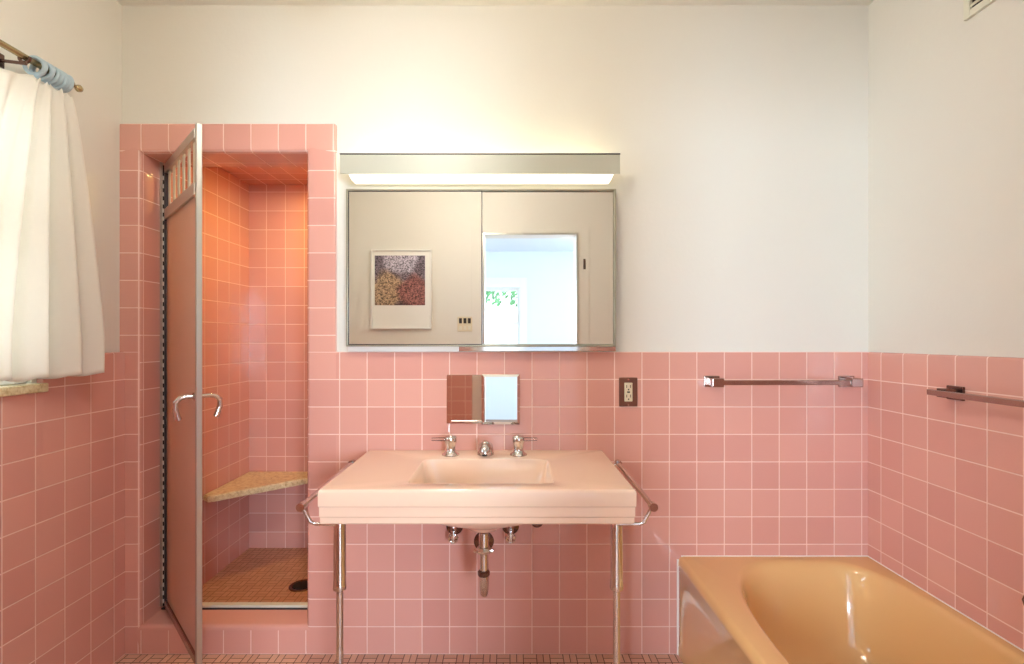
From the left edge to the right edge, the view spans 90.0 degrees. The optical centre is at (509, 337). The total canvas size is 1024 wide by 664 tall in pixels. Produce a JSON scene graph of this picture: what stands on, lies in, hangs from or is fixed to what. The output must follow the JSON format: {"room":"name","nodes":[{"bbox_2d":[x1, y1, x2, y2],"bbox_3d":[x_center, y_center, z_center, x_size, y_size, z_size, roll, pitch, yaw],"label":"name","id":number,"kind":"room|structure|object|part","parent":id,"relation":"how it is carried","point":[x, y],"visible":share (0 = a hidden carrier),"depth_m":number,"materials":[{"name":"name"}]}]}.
{"room":"bathroom","nodes":[
{"label":"bathroom","id":0,"kind":"room"},
{"bbox_2d":[0,0,248,663],"bbox_3d":[-1.591,-0.036,1.484,0.183,2.572,3.160,0,0,0],"label":"wall","id":1,"kind":"structure","parent":0,"point":[62,448],"depth_m":1.89,"materials":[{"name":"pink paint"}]},
{"bbox_2d":[0,381,47,396],"bbox_3d":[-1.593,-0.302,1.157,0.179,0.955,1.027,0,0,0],"label":"windowsill","id":2,"kind":"structure","parent":1,"relation":"in","point":[6,388],"depth_m":1.59,"materials":[{"name":"beige stone"}]},
{"bbox_2d":[0,39,83,91],"bbox_3d":[-1.493,-0.840,1.138,0.099,0.043,1.228,0,0,0],"label":"curtain rod","id":3,"kind":"object","parent":1,"relation":"attached to","point":[20,55],"visible":0.84,"depth_m":1.54,"materials":[{"name":"gold metal"}]},
{"bbox_3d":[-1.465,-0.848,1.117,0.019,0.019,1.185,0,0,0],"label":"rod","id":4,"kind":"part","parent":3,"relation":"part of","materials":[{"name":"gold metal"}]},
{"bbox_2d":[22,55,45,75],"bbox_3d":[-1.465,-0.839,1.578,0.062,0.062,0.014,0,0,-13],"label":"curtain ring","id":5,"kind":"object","parent":3,"relation":"hanging from","point":[43,69],"visible":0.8,"depth_m":1.58,"materials":[{"name":"blue"}]},
{"bbox_2d":[29,60,47,77],"bbox_3d":[-1.465,-0.839,1.591,0.062,0.062,0.018,0,0,8],"label":"curtain ring","id":6,"kind":"object","parent":3,"relation":"hanging from","point":[31,67],"visible":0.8,"depth_m":1.59,"materials":[{"name":"blue"}]},
{"bbox_2d":[34,62,53,80],"bbox_3d":[-1.465,-0.839,1.605,0.062,0.062,0.012,0,-2,-9],"label":"curtain ring","id":7,"kind":"object","parent":3,"relation":"hanging from","point":[51,69],"visible":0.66,"depth_m":1.60,"materials":[{"name":"blue"}]},
{"bbox_2d":[38,64,55,81],"bbox_3d":[-1.465,-0.839,1.619,0.062,0.062,0.019,0,0,12],"label":"curtain ring","id":8,"kind":"object","parent":3,"relation":"hanging from","point":[51,64],"visible":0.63,"depth_m":1.61,"materials":[{"name":"blue"}]},
{"bbox_2d":[44,66,60,83],"bbox_3d":[-1.465,-0.839,1.633,0.062,0.062,0.020,0,0,2],"label":"curtain ring","id":9,"kind":"object","parent":3,"relation":"hanging from","point":[56,78],"visible":0.56,"depth_m":1.63,"materials":[{"name":"blue"}]},
{"bbox_2d":[0,69,104,381],"bbox_3d":[-1.468,-0.338,1.487,0.112,0.938,0.600,0,0,0],"label":"curtain","id":10,"kind":"object","parent":9,"relation":"hanging from","point":[52,320],"visible":1,"depth_m":1.58,"materials":[{"name":"white fabric"}]},
{"bbox_2d":[45,69,64,85],"bbox_3d":[-1.465,-0.839,1.647,0.062,0.062,0.020,0,0,0],"label":"curtain ring","id":11,"kind":"object","parent":3,"relation":"hanging from","point":[60,81],"visible":0.57,"depth_m":1.64,"materials":[{"name":"blue"}]},
{"bbox_2d":[52,71,67,88],"bbox_3d":[-1.465,-0.839,1.660,0.062,0.062,0.012,0,1,4],"label":"curtain ring","id":12,"kind":"object","parent":3,"relation":"hanging from","point":[65,81],"visible":0.53,"depth_m":1.66,"materials":[{"name":"blue"}]},
{"bbox_2d":[57,73,70,90],"bbox_3d":[-1.465,-0.839,1.674,0.062,0.062,0.014,0,0,12],"label":"curtain ring","id":13,"kind":"object","parent":3,"relation":"hanging from","point":[67,86],"visible":0.42,"depth_m":1.67,"materials":[{"name":"blue"}]},
{"bbox_2d":[63,75,73,92],"bbox_3d":[-1.465,-0.839,1.688,0.062,0.062,0.015,0,0,10],"label":"curtain ring","id":14,"kind":"object","parent":3,"relation":"hanging from","point":[70,88],"visible":0.47,"depth_m":1.68,"materials":[{"name":"blue"}]},
{"bbox_2d":[163,123,222,663],"bbox_3d":[-1.251,0.201,1.959,0.153,1.870,0.566,0,0,-44],"label":"shower door","id":15,"kind":"structure","parent":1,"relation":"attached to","point":[183,395],"depth_m":1.90,"materials":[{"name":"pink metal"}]},
{"bbox_3d":[-1.252,-0.704,1.950,0.024,0.036,0.508,0,0,-44],"label":"rail","id":16,"kind":"part","parent":15,"relation":"part of","materials":[{"name":"silver metal"}]},
{"bbox_3d":[-1.252,-0.514,1.950,0.024,0.044,0.508,0,0,-44],"label":"rail","id":17,"kind":"part","parent":15,"relation":"part of","materials":[{"name":"silver metal"}]},
{"bbox_3d":[-1.252,1.105,1.950,0.022,0.030,0.508,0,0,-44],"label":"rail","id":18,"kind":"part","parent":15,"relation":"part of","materials":[{"name":"silver metal"}]},
{"bbox_3d":[-1.252,0.299,1.950,0.006,1.582,0.508,0,0,-44],"label":"glass panel","id":19,"kind":"part","parent":15,"relation":"part of","materials":[{"name":"pink"}]},
{"bbox_3d":[-1.116,0.236,1.755,0.070,0.095,0.029,0,0,-32],"label":"pull handle","id":20,"kind":"part","parent":15,"relation":"part of","materials":[{"name":"silver metal"}]},
{"bbox_3d":[-1.059,0.236,1.809,0.029,0.096,0.083,0,0,37],"label":"pull handle","id":21,"kind":"part","parent":15,"relation":"part of","materials":[{"name":"silver metal"}]},
{"bbox_2d":[202,548,307,601],"bbox_3d":[-1.000,1.254,2.571,1.000,0.093,0.745,0,0,0],"label":"floor","id":22,"kind":"structure","parent":0,"point":[258,574],"depth_m":2.57,"materials":[{"name":"tile"}]},
{"bbox_2d":[289,579,307,591],"bbox_3d":[-1.011,1.204,2.493,0.124,0.005,0.124,0,0,0],"label":"shower drain","id":23,"kind":"object","parent":22,"relation":"on","point":[300,585],"visible":0.73,"depth_m":2.48,"materials":[{"name":"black metal"}]},
{"bbox_2d":[219,167,307,184],"bbox_3d":[-1.000,-0.930,2.571,1.000,0.100,0.745,0,0,0],"label":"ceiling","id":24,"kind":"structure","parent":0,"point":[249,175],"depth_m":2.77,"materials":[{"name":"pink tile"}]},
{"bbox_2d":[249,185,307,547],"bbox_3d":[-1.000,0.135,3.004,1.240,2.230,0.120,0,0,0],"label":"wall","id":25,"kind":"structure","parent":0,"point":[278,214],"depth_m":2.94,"materials":[{"name":"pink tile"}]},
{"bbox_2d":[203,472,307,501],"bbox_3d":[-1.237,0.782,2.711,0.524,0.032,0.464,0,0,0],"label":"corner shelf","id":26,"kind":"object","parent":25,"relation":"attached to","point":[250,483],"visible":0.75,"depth_m":2.70,"materials":[{"name":"stone"}]},
{"bbox_2d":[114,654,682,663],"bbox_3d":[-0.059,1.300,1.052,3.208,0.100,2.296,0,0,0],"label":"floor","id":27,"kind":"structure","parent":0,"point":[127,658],"depth_m":2.00,"materials":[{"name":"tile"}]},
{"bbox_2d":[296,450,657,663],"bbox_3d":[-0.096,0.847,1.755,1.053,0.807,0.535,0,0,0],"label":"sink","id":28,"kind":"object","parent":27,"relation":"on","point":[469,490],"visible":0.98,"depth_m":1.52,"materials":[{"name":"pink ceramic"}]},
{"bbox_3d":[-0.509,0.648,1.532,0.041,0.204,0.041,0,0,0],"label":"leg","id":29,"kind":"part","parent":28,"relation":"part of","materials":[{"name":"silver metal"}]},
{"bbox_3d":[-0.509,1.000,1.532,0.042,0.500,0.042,0,0,0],"label":"leg","id":30,"kind":"part","parent":28,"relation":"part of","materials":[{"name":"silver metal"}]},
{"bbox_2d":[318,450,636,523],"bbox_3d":[-0.096,0.523,1.758,0.930,0.160,0.530,0,0,0],"label":"basin","id":31,"kind":"object","parent":28,"relation":"in","point":[382,486],"depth_m":1.50,"materials":[{"name":"pink ceramic"}]},
{"bbox_2d":[431,435,536,456],"bbox_3d":[-0.097,0.406,1.926,0.400,0.074,0.110,0,0,0],"label":"faucet","id":32,"kind":"object","parent":28,"relation":"on","point":[485,448],"visible":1,"depth_m":1.92,"materials":[{"name":"silver metal"}]},
{"bbox_3d":[-0.225,0.406,1.939,0.066,0.074,0.066,0,0,0],"label":"valve handle","id":33,"kind":"part","parent":32,"relation":"part of","materials":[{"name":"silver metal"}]},
{"bbox_3d":[-0.093,0.413,1.926,0.064,0.058,0.110,0,0,0],"label":"spout","id":34,"kind":"part","parent":32,"relation":"part of","materials":[{"name":"silver metal"}]},
{"bbox_3d":[0.032,0.406,1.939,0.066,0.074,0.066,0,0,0],"label":"valve handle","id":35,"kind":"part","parent":32,"relation":"part of","materials":[{"name":"silver metal"}]},
{"bbox_2d":[474,533,493,596],"bbox_3d":[-0.098,0.771,1.858,0.080,0.236,0.332,0,0,-2],"label":"trap","id":36,"kind":"object","parent":28,"relation":"attached to","point":[483,542],"visible":0.98,"depth_m":1.71,"materials":[{"name":"silver metal"}]},
{"bbox_3d":[0.319,1.000,1.532,0.042,0.500,0.042,0,0,0],"label":"leg","id":37,"kind":"part","parent":28,"relation":"part of","materials":[{"name":"silver metal"}]},
{"bbox_3d":[0.319,0.648,1.532,0.041,0.204,0.041,0,0,0],"label":"leg","id":38,"kind":"part","parent":28,"relation":"part of","materials":[{"name":"silver metal"}]},
{"bbox_2d":[677,555,1023,663],"bbox_3d":[1.037,1.055,1.264,0.756,0.390,1.520,0,0,0],"label":"bathtub","id":39,"kind":"object","parent":27,"relation":"on","point":[735,609],"visible":1,"depth_m":1.85,"materials":[{"name":"brown ceramic"}]},
{"bbox_2d":[120,6,868,653],"bbox_3d":[-0.059,-0.036,2.112,3.208,2.572,0.176,0,0,0],"label":"wall","id":40,"kind":"structure","parent":0,"point":[739,134],"depth_m":2.04,"materials":[{"name":"pink tile"}]},
{"bbox_2d":[160,162,164,606],"bbox_3d":[-1.456,0.194,2.155,0.010,1.855,0.038,0,0,0],"label":"trim","id":41,"kind":"structure","parent":40,"relation":"attached to","point":[161,163],"depth_m":2.14,"materials":[{"name":"silver metal"}]},
{"bbox_2d":[161,602,307,609],"bbox_3d":[-1.134,1.130,2.159,0.654,0.016,0.029,0,0,0],"label":"trim","id":42,"kind":"structure","parent":40,"relation":"attached to","point":[205,605],"depth_m":2.15,"materials":[{"name":"grey metal"}]},
{"bbox_2d":[446,526,462,543],"bbox_3d":[-0.218,0.668,1.981,0.069,0.238,0.084,0,0,0],"label":"shutoff valve","id":43,"kind":"object","parent":40,"relation":"attached to","point":[452,537],"visible":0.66,"depth_m":1.96,"materials":[{"name":"silver metal"}]},
{"bbox_3d":[-0.218,0.761,1.959,0.042,0.051,0.014,0,0,0],"label":"valve handle","id":44,"kind":"part","parent":43,"relation":"part of","materials":[{"name":"silver metal"}]},
{"bbox_2d":[340,153,619,183],"bbox_3d":[-0.113,-0.644,1.977,1.052,0.096,0.117,0,0,0],"label":"strip light","id":45,"kind":"object","parent":40,"relation":"attached to","point":[362,168],"visible":1,"depth_m":1.92,"materials":[{"name":"silver metal"}]},
{"bbox_2d":[346,189,615,350],"bbox_3d":[-0.112,-0.263,2.011,1.048,0.632,0.050,0,0,0],"label":"upper cabinet","id":46,"kind":"object","parent":40,"relation":"attached to","point":[427,269],"visible":1,"depth_m":1.99,"materials":[{"name":"silver mirror"}]},
{"bbox_3d":[-0.368,-0.273,1.992,0.514,0.592,0.005,0,0,0],"label":"mirror door","id":47,"kind":"part","parent":46,"relation":"part of","materials":[{"name":"silver metal"}]},
{"bbox_3d":[0.146,-0.273,2.001,0.510,0.592,0.005,0,0,0],"label":"mirror door","id":48,"kind":"part","parent":46,"relation":"part of","materials":[{"name":"silver metal"}]},
{"bbox_2d":[447,374,519,423],"bbox_3d":[-0.106,0.241,2.018,0.288,0.197,0.012,0,0,0],"label":"mirror","id":49,"kind":"object","parent":40,"relation":"attached to","point":[484,398],"visible":1,"depth_m":2.01,"materials":[{"name":"silver metal"}]},
{"bbox_3d":[-0.179,0.241,2.022,0.142,0.193,0.004,0,0,0],"label":"mounting plate","id":50,"kind":"part","parent":49,"relation":"part of","materials":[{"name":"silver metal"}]},
{"bbox_3d":[-0.037,0.241,2.015,0.150,0.197,0.008,0,0,0],"label":"revolving plate","id":51,"kind":"part","parent":49,"relation":"part of","materials":[{"name":"silver metal"}]},
{"bbox_2d":[502,526,518,543],"bbox_3d":[0.002,0.668,1.981,0.069,0.238,0.084,0,0,0],"label":"shutoff valve","id":52,"kind":"object","parent":40,"relation":"attached to","point":[510,531],"visible":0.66,"depth_m":1.96,"materials":[{"name":"silver metal"}]},
{"bbox_3d":[0.002,0.761,1.959,0.042,0.051,0.014,0,0,0],"label":"valve handle","id":53,"kind":"part","parent":52,"relation":"part of","materials":[{"name":"silver metal"}]},
{"bbox_2d":[532,524,542,527],"bbox_3d":[0.107,0.723,2.017,0.052,0.052,0.013,0,0,0],"label":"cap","id":54,"kind":"object","parent":40,"relation":"attached to","point":[534,525],"visible":0.3,"depth_m":2.01,"materials":[{"name":"silver metal"}]},
{"bbox_2d":[619,378,636,405],"bbox_3d":[0.467,0.213,2.019,0.073,0.114,0.010,0,0,0],"label":"wall outlet","id":55,"kind":"object","parent":40,"relation":"attached to","point":[627,386],"visible":1,"depth_m":2.02,"materials":[{"name":"brown metal"}]},
{"bbox_2d":[624,383,632,400],"bbox_3d":[0.467,0.213,2.016,0.032,0.074,0.004,0,0,0],"label":"receptacle","id":56,"kind":"object","parent":55,"relation":"attached to","point":[628,387],"depth_m":2.01,"materials":[{"name":"beige plastic"}]},
{"bbox_2d":[704,376,862,386],"bbox_3d":[1.060,0.171,1.987,0.590,0.044,0.072,0,0,0],"label":"towel rail","id":57,"kind":"object","parent":40,"relation":"attached to","point":[709,381],"visible":1,"depth_m":1.96,"materials":[{"name":"silver metal"}]},
{"bbox_3d":[0.795,0.171,1.987,0.060,0.044,0.072,0,0,0],"label":"post","id":58,"kind":"part","parent":57,"relation":"part of","materials":[{"name":"silver metal"}]},
{"bbox_3d":[1.325,0.171,1.987,0.060,0.044,0.072,0,0,0],"label":"post","id":59,"kind":"part","parent":57,"relation":"part of","materials":[{"name":"silver metal"}]},
{"bbox_2d":[116,0,873,5],"bbox_3d":[-0.059,-1.372,1.052,3.208,0.100,2.296,0,0,0],"label":"ceiling","id":60,"kind":"structure","parent":0,"point":[122,2],"depth_m":2.02,"materials":[{"name":"white paint"}]},
{"bbox_2d":[868,0,1023,649],"bbox_3d":[1.480,-0.036,1.052,0.130,2.572,2.296,0,0,0],"label":"wall","id":61,"kind":"structure","parent":0,"point":[946,91],"depth_m":1.66,"materials":[{"name":"beige paint"}]},
{"bbox_2d":[927,385,1023,407],"bbox_3d":[1.381,0.174,1.315,0.068,0.044,0.682,0,0,0],"label":"towel rail","id":62,"kind":"object","parent":61,"relation":"attached to","point":[950,392],"visible":1,"depth_m":1.52,"materials":[{"name":"silver metal"}]},
{"bbox_3d":[1.389,0.174,1.620,0.052,0.044,0.060,0,0,0],"label":"post","id":63,"kind":"part","parent":62,"relation":"part of","materials":[{"name":"silver metal"}]},
{"bbox_2d":[963,0,995,20],"bbox_3d":[1.419,-1.089,1.431,0.012,0.202,0.333,0,0,0],"label":"air vent","id":64,"kind":"object","parent":61,"relation":"in","point":[971,8],"visible":1,"depth_m":1.57,"materials":[{"name":"white metal"}]}
]}

